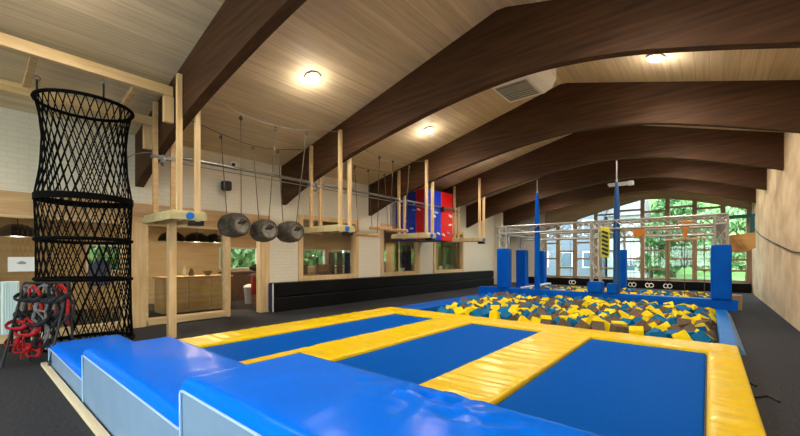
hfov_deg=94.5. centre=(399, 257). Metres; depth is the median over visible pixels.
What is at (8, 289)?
radiator
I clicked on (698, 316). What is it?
cube
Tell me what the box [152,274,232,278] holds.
countertop
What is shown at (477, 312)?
cube
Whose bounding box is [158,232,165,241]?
pendant lamp
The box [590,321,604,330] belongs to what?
cube
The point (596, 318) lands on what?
cube
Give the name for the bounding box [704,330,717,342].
cube
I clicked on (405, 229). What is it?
log
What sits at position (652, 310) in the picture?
cube
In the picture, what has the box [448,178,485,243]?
platform
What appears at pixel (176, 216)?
platform
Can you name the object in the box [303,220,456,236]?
ceiling
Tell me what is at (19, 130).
wall
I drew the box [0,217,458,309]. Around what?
interior room
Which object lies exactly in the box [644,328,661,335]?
cube
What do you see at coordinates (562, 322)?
cube
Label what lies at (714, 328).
cube
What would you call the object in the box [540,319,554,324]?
cube
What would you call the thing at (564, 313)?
cube
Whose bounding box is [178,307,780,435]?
trampoline
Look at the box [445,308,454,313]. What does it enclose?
cube
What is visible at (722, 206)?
window
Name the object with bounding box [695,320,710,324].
cube
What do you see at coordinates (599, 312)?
cube
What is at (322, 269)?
armchair
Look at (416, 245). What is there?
window
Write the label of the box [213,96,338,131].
steel cable
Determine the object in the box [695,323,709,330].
cube
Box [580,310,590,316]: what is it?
cube
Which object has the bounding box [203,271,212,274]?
bowl
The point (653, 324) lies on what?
cube
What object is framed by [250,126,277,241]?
barrel
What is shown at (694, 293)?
cubes
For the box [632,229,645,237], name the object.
grip
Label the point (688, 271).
hill
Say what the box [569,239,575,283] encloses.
rings
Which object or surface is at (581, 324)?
cube
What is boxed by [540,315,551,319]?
cube
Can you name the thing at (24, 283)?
stand
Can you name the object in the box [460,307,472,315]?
cube
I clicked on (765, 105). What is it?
roof beam
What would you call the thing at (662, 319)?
cube
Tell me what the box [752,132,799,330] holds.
wall
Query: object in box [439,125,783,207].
roof beam
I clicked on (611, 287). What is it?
foam block
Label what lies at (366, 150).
steel cable
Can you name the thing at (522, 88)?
grille
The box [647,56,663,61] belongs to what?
diffuser
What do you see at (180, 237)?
pendant lamp
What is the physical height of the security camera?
0.230 m
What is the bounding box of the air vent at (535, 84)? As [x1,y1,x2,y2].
[491,68,555,102]
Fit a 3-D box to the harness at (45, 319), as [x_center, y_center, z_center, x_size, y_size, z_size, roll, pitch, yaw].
[-5.341,1.049,5.480,0.378,0.590,0.222,0,0,11]
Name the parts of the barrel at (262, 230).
lid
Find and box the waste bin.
[243,284,251,303]
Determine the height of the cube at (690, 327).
0.385 m
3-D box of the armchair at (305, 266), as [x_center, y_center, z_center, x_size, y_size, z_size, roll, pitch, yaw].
[-3.586,0.925,14.492,0.710,1.350,0.860,0,0,11]
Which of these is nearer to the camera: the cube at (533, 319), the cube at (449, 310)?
the cube at (533, 319)
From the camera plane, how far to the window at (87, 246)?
11.64 m
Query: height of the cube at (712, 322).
0.345 m
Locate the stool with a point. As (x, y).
(89, 298)
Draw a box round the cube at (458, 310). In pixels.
[453,307,462,313]
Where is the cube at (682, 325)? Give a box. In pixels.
[671,323,688,327]
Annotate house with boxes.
[548,210,607,276]
[605,200,650,277]
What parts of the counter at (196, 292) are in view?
panel, panel, panel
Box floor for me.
[0,282,799,435]
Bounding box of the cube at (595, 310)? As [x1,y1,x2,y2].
[588,307,598,313]
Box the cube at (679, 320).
[677,318,690,323]
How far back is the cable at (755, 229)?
10.10 m
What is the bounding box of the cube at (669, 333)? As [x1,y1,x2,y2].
[664,330,678,338]
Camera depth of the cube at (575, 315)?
8.95 m
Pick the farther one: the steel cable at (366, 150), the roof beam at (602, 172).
the roof beam at (602, 172)
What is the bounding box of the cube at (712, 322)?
[701,318,716,327]
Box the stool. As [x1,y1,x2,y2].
[86,285,111,323]
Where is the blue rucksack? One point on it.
(94, 266)
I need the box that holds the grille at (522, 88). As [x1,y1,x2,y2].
[495,79,539,100]
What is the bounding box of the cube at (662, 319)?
[653,316,667,322]
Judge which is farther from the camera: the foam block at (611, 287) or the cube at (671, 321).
the foam block at (611, 287)
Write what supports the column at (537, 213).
on the beam at (729, 305)
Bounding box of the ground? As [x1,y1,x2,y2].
[653,276,744,280]
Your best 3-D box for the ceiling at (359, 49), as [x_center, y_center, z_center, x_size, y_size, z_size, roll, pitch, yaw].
[2.031,-3.806,9.051,12.120,2.088,30.900,0,0,40]
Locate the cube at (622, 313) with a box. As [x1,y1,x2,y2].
[618,310,628,316]
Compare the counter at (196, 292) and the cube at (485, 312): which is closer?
the cube at (485, 312)
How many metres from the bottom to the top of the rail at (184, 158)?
0.166 m
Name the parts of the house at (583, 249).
pane, pane, pane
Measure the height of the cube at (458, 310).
0.375 m
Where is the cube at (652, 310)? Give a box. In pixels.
[651,309,662,313]
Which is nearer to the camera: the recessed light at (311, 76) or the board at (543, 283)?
the recessed light at (311, 76)
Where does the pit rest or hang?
on the floor
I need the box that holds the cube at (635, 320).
[632,317,642,322]
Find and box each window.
[0,214,124,342]
[86,245,118,271]
[146,224,226,325]
[219,247,255,268]
[298,214,358,280]
[303,249,325,266]
[332,250,350,266]
[381,223,419,276]
[433,231,463,273]
[543,197,751,282]
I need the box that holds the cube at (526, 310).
[522,309,531,314]
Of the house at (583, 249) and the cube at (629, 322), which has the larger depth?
the house at (583, 249)
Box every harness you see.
[3,311,34,351]
[13,285,37,319]
[13,317,48,358]
[21,285,49,322]
[24,309,55,348]
[26,283,60,321]
[40,285,62,325]
[48,283,74,323]
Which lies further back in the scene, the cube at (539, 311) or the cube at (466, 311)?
the cube at (466, 311)
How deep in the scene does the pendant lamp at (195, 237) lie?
11.43 m
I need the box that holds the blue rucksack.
[88,258,109,285]
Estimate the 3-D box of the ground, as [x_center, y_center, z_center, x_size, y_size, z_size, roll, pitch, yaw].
[16.019,1.975,19.193,120.000,0.250,130.000,0,0,40]
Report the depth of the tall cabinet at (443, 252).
20.29 m
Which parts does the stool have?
leg, leg, leg, leg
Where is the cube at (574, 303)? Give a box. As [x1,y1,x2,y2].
[570,302,581,306]
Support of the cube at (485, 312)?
on the cubes at (694, 293)
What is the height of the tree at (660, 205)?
8.833 m
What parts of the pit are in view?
rail, rail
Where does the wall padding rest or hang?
on the floor
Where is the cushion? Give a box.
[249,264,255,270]
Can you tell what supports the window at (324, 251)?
in the interior room
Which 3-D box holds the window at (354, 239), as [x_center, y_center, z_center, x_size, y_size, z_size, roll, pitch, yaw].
[-2.592,-0.325,13.007,0.550,2.146,2.626,0,0,40]
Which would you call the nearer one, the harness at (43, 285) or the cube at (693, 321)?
the harness at (43, 285)
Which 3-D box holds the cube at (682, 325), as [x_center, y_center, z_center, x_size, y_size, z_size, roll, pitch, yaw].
[5.810,1.490,7.663,0.264,0.298,0.278,0,0,-10]
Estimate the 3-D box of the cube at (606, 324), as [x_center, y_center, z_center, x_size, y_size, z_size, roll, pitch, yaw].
[4.360,1.481,7.791,0.318,0.366,0.313,0,0,43]
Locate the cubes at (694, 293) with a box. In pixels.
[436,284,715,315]
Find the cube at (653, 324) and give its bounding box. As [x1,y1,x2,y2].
[648,322,657,327]
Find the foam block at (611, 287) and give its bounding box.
[607,283,616,293]
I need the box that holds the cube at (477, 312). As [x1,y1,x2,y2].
[469,308,482,316]
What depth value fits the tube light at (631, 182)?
15.37 m
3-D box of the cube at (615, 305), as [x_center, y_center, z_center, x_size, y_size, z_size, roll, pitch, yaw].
[5.857,1.446,10.049,0.356,0.394,0.328,0,0,40]
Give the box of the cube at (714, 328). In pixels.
[708,325,717,336]
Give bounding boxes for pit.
[398,285,746,355]
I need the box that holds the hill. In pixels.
[649,199,744,277]
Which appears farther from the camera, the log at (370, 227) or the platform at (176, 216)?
the log at (370, 227)
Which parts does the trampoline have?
frame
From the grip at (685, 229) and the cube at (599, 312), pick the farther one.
the grip at (685, 229)
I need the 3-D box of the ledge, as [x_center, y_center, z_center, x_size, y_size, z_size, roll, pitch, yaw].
[10.239,-0.455,11.090,0.590,0.589,0.450,0,0,40]
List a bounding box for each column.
[534,180,539,288]
[613,161,619,293]
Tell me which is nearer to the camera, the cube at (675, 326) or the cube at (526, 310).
the cube at (675, 326)
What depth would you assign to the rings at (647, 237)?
14.12 m
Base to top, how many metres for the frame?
0.950 m
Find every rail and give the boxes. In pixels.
[183,157,310,186]
[322,183,398,202]
[406,200,454,212]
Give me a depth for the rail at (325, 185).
11.75 m
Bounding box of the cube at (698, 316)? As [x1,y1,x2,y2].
[691,315,700,319]
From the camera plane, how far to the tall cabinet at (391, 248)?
17.42 m
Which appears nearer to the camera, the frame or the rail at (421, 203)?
the frame
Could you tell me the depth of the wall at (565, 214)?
21.65 m
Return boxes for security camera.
[229,161,237,169]
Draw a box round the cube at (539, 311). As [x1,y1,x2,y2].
[535,309,547,314]
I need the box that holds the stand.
[0,282,73,367]
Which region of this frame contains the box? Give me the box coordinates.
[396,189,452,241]
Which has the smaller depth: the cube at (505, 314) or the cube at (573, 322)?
the cube at (573, 322)
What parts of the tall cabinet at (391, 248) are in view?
door, door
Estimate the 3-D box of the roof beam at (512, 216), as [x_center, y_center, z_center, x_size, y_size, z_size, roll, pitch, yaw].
[10.537,-3.111,19.320,11.620,2.942,0.170,0,0,40]
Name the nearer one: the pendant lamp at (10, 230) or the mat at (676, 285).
the pendant lamp at (10, 230)
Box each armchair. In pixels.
[303,264,319,275]
[315,264,331,274]
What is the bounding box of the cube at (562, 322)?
[556,318,570,326]
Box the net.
[30,75,135,353]
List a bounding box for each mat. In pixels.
[48,334,133,401]
[81,336,245,435]
[179,352,601,435]
[528,276,751,292]
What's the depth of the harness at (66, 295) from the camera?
5.58 m
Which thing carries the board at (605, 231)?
hanging from the rig
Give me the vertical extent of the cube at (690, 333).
0.287 m
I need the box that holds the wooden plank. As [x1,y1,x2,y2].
[41,362,109,435]
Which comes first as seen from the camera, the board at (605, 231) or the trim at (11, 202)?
the trim at (11, 202)
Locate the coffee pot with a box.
[188,268,193,275]
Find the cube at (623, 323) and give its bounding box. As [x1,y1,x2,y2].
[611,321,627,325]
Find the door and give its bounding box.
[230,230,260,315]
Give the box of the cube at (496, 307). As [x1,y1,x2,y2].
[491,305,499,310]
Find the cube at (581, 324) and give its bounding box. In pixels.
[575,319,590,328]
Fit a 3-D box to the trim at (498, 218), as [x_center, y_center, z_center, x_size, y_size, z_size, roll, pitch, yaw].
[6.035,-0.575,22.642,0.450,4.350,0.300,0,0,40]
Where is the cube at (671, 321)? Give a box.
[667,318,678,324]
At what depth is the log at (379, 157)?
11.08 m
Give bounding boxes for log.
[353,155,380,236]
[367,160,393,229]
[383,165,409,231]
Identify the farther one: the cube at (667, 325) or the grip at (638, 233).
the grip at (638, 233)
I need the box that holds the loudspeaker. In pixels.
[221,181,231,190]
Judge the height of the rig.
2.865 m
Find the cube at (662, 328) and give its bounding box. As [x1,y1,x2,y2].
[653,325,667,330]
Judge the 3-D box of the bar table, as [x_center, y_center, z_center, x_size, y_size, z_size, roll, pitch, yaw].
[-5.904,1.060,14.697,0.900,1.080,2.200,0,0,40]
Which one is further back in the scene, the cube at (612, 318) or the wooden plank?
the cube at (612, 318)
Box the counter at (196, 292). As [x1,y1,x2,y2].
[152,274,232,313]
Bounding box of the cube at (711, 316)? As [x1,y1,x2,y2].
[708,313,715,322]
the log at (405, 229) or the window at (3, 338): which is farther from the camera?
the log at (405, 229)
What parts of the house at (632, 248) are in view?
pane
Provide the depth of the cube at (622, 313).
9.15 m
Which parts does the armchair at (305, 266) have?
backrest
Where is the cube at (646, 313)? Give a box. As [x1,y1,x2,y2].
[642,310,653,318]
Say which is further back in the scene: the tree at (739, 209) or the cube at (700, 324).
the tree at (739, 209)
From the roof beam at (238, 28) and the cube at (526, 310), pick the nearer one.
the roof beam at (238, 28)
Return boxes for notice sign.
[8,257,34,271]
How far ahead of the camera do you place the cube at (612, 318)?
8.14 m
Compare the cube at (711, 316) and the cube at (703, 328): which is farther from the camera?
the cube at (711, 316)
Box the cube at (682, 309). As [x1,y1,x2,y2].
[679,307,691,312]
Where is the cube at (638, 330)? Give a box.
[629,326,643,334]
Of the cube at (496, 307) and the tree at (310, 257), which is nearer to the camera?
the cube at (496, 307)
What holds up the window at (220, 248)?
in the interior room
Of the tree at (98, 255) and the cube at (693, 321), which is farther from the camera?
the tree at (98, 255)
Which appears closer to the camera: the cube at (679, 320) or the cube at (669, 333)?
the cube at (669, 333)
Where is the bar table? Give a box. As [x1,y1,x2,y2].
[218,271,255,300]
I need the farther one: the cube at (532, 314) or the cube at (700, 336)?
the cube at (532, 314)
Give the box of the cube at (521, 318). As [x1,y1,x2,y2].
[517,315,529,321]
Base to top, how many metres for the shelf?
1.850 m
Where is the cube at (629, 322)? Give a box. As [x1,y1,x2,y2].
[620,318,634,325]
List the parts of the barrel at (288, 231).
lid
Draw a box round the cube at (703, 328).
[696,326,706,331]
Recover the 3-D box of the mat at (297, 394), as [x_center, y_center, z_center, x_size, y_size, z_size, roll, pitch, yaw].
[0.054,1.149,1.671,2.952,0.899,0.895,0,0,40]
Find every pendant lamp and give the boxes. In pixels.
[0,218,37,237]
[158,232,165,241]
[177,232,185,241]
[184,229,208,242]
[207,233,221,242]
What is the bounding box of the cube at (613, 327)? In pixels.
[609,323,627,332]
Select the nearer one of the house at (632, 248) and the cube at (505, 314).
the cube at (505, 314)
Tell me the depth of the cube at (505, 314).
8.95 m
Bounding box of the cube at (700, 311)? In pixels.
[694,308,708,313]
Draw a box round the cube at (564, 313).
[559,311,568,315]
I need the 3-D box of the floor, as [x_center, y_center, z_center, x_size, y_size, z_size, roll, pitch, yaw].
[-0.157,1.700,10.877,17.820,0.200,30.900,0,0,40]
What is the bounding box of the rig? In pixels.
[495,213,731,299]
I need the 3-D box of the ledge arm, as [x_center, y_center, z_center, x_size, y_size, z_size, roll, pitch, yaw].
[10.017,-1.002,10.922,0.787,0.604,0.131,0,0,11]
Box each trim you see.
[0,190,269,226]
[125,222,269,327]
[494,213,502,283]
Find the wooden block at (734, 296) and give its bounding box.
[732,294,741,310]
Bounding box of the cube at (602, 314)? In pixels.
[599,312,608,317]
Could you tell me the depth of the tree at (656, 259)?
25.55 m
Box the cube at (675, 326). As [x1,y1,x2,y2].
[667,324,682,330]
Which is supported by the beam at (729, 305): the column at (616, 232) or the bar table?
the column at (616, 232)
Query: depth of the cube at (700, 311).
9.67 m
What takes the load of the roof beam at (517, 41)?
attached to the ceiling at (359, 49)
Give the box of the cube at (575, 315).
[568,313,579,319]
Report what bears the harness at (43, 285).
hanging from the stand
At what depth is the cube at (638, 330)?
7.11 m
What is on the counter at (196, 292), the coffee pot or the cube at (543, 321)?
the coffee pot
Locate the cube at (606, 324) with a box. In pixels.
[602,320,609,330]
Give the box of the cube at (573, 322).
[567,317,578,326]
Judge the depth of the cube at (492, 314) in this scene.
9.01 m
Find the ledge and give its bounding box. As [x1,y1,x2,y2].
[729,232,755,252]
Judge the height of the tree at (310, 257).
6.115 m
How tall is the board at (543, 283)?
0.050 m
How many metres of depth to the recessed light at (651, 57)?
7.25 m
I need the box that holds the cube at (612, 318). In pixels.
[609,317,620,323]
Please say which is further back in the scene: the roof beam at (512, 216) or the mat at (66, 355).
the roof beam at (512, 216)
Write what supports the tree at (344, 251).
on the ground
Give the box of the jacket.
[251,275,255,294]
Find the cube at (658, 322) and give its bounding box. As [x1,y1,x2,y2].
[646,319,662,325]
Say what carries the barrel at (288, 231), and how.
hanging from the steel cable at (192, 121)
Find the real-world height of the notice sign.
0.280 m
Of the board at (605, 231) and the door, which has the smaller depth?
the door
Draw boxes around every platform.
[142,73,206,337]
[303,130,354,235]
[391,160,435,240]
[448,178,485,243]
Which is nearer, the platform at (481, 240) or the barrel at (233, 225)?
the barrel at (233, 225)
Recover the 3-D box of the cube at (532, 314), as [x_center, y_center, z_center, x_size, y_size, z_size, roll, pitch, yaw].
[3.135,1.487,8.702,0.358,0.395,0.329,0,0,40]
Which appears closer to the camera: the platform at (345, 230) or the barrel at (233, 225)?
the barrel at (233, 225)
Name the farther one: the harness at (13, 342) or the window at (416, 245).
the window at (416, 245)
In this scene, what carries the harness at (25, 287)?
hanging from the stand
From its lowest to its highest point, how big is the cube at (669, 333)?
0.310 m
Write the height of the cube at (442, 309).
0.386 m
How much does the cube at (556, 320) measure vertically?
0.373 m
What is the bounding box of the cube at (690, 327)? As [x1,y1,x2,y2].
[682,323,696,331]
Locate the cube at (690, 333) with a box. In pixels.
[686,331,695,336]
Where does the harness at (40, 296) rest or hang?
hanging from the stand
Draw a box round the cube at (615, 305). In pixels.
[608,304,619,308]
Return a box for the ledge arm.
[725,213,754,232]
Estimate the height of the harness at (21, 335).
0.613 m
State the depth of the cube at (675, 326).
7.41 m
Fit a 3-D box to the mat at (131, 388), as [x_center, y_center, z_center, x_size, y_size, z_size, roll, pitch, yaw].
[-2.138,1.283,3.500,2.762,0.631,0.895,0,0,40]
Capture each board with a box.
[251,273,255,307]
[520,283,550,287]
[601,227,609,256]
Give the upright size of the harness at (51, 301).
0.621 m
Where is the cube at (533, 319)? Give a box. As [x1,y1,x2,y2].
[530,317,540,322]
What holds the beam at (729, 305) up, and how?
on the floor
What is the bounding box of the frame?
[0,32,173,149]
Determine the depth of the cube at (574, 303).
10.57 m
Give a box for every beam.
[135,0,306,187]
[281,0,799,204]
[368,80,799,215]
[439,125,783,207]
[466,158,766,227]
[478,286,737,313]
[501,178,755,225]
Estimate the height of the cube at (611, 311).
0.326 m
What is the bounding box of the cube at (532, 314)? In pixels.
[527,313,540,319]
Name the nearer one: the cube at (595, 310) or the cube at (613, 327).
the cube at (613, 327)
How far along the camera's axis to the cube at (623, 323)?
7.75 m
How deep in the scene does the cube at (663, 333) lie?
6.88 m
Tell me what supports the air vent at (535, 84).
attached to the ceiling at (359, 49)
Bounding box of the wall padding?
[268,270,493,311]
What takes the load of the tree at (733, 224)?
on the ground
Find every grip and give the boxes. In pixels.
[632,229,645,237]
[665,218,705,295]
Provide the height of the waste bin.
0.680 m
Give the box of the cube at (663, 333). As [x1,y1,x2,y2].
[649,331,666,337]
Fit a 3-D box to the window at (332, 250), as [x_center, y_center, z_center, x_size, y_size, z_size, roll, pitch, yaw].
[-3.138,0.010,19.728,0.200,0.880,1.330,0,0,40]
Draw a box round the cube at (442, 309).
[437,306,446,312]
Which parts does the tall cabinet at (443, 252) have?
door, door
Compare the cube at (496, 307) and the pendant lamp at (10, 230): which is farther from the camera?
the cube at (496, 307)
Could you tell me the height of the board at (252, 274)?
1.120 m
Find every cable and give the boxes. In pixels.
[192,121,309,149]
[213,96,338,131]
[366,150,417,161]
[755,229,799,252]
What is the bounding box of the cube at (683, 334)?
[671,330,692,340]
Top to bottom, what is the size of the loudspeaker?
0.272 m
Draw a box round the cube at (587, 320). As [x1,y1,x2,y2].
[582,317,592,324]
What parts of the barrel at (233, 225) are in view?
lid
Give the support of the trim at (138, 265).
attached to the wall at (19, 130)
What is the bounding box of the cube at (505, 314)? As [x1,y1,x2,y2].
[500,309,512,319]
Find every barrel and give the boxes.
[217,115,250,237]
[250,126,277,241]
[276,131,307,242]
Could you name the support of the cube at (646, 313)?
on the cubes at (694, 293)
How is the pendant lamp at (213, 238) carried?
hanging from the ceiling at (305, 223)
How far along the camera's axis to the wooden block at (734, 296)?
11.29 m
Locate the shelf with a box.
[329,252,349,273]
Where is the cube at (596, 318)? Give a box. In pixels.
[592,316,602,321]
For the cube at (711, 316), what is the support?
on the cubes at (694, 293)
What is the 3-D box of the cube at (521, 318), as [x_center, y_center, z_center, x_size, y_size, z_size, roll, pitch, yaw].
[2.881,1.510,8.666,0.326,0.350,0.274,0,0,7]
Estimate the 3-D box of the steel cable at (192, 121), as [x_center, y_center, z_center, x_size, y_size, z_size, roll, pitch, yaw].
[-3.600,-2.874,8.951,0.016,0.305,3.533,0,0,40]
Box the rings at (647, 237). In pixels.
[645,237,653,287]
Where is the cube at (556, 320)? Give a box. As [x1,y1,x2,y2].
[552,316,560,324]
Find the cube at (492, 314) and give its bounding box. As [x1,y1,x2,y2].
[489,311,500,318]
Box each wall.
[0,107,507,343]
[510,191,751,292]
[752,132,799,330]
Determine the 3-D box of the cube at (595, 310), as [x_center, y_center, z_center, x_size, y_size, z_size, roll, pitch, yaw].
[5.042,1.455,9.600,0.353,0.392,0.327,0,0,38]
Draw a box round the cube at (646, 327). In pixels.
[635,320,651,333]
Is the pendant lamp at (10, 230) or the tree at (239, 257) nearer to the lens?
the pendant lamp at (10, 230)
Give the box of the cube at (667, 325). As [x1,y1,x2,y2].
[659,321,670,327]
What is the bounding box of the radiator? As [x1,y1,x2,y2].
[0,281,18,334]
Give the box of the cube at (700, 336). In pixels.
[690,330,712,342]
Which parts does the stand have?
leg, leg, leg, leg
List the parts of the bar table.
panel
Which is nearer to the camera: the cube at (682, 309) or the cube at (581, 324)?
the cube at (581, 324)
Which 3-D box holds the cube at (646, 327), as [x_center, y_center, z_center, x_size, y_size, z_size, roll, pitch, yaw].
[4.963,1.470,7.634,0.317,0.376,0.328,0,0,-26]
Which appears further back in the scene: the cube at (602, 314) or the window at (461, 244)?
the window at (461, 244)
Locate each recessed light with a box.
[305,71,320,82]
[423,127,433,132]
[646,54,665,61]
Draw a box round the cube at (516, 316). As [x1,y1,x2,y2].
[507,313,519,320]
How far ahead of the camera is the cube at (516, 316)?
8.78 m
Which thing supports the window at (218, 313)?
in the wall at (19, 130)
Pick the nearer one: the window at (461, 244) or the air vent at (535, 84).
the air vent at (535, 84)
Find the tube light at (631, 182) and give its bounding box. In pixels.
[608,180,633,186]
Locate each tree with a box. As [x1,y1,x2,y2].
[89,246,118,269]
[221,249,255,267]
[303,250,343,265]
[344,251,385,264]
[632,213,690,277]
[651,199,708,276]
[687,206,745,272]
[708,205,745,280]
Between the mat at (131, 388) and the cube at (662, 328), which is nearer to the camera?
the mat at (131, 388)
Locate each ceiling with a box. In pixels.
[0,0,799,205]
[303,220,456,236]
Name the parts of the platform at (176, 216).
support post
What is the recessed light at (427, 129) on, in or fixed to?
in the ceiling at (359, 49)
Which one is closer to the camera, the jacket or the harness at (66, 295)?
the harness at (66, 295)
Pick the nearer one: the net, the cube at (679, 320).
the net
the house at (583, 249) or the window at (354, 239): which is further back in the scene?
the house at (583, 249)
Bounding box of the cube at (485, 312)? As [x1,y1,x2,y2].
[481,308,489,317]
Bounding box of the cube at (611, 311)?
[604,308,615,313]
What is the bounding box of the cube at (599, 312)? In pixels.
[598,311,610,315]
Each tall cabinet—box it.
[386,243,410,271]
[436,245,450,269]
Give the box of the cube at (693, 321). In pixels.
[681,314,695,323]

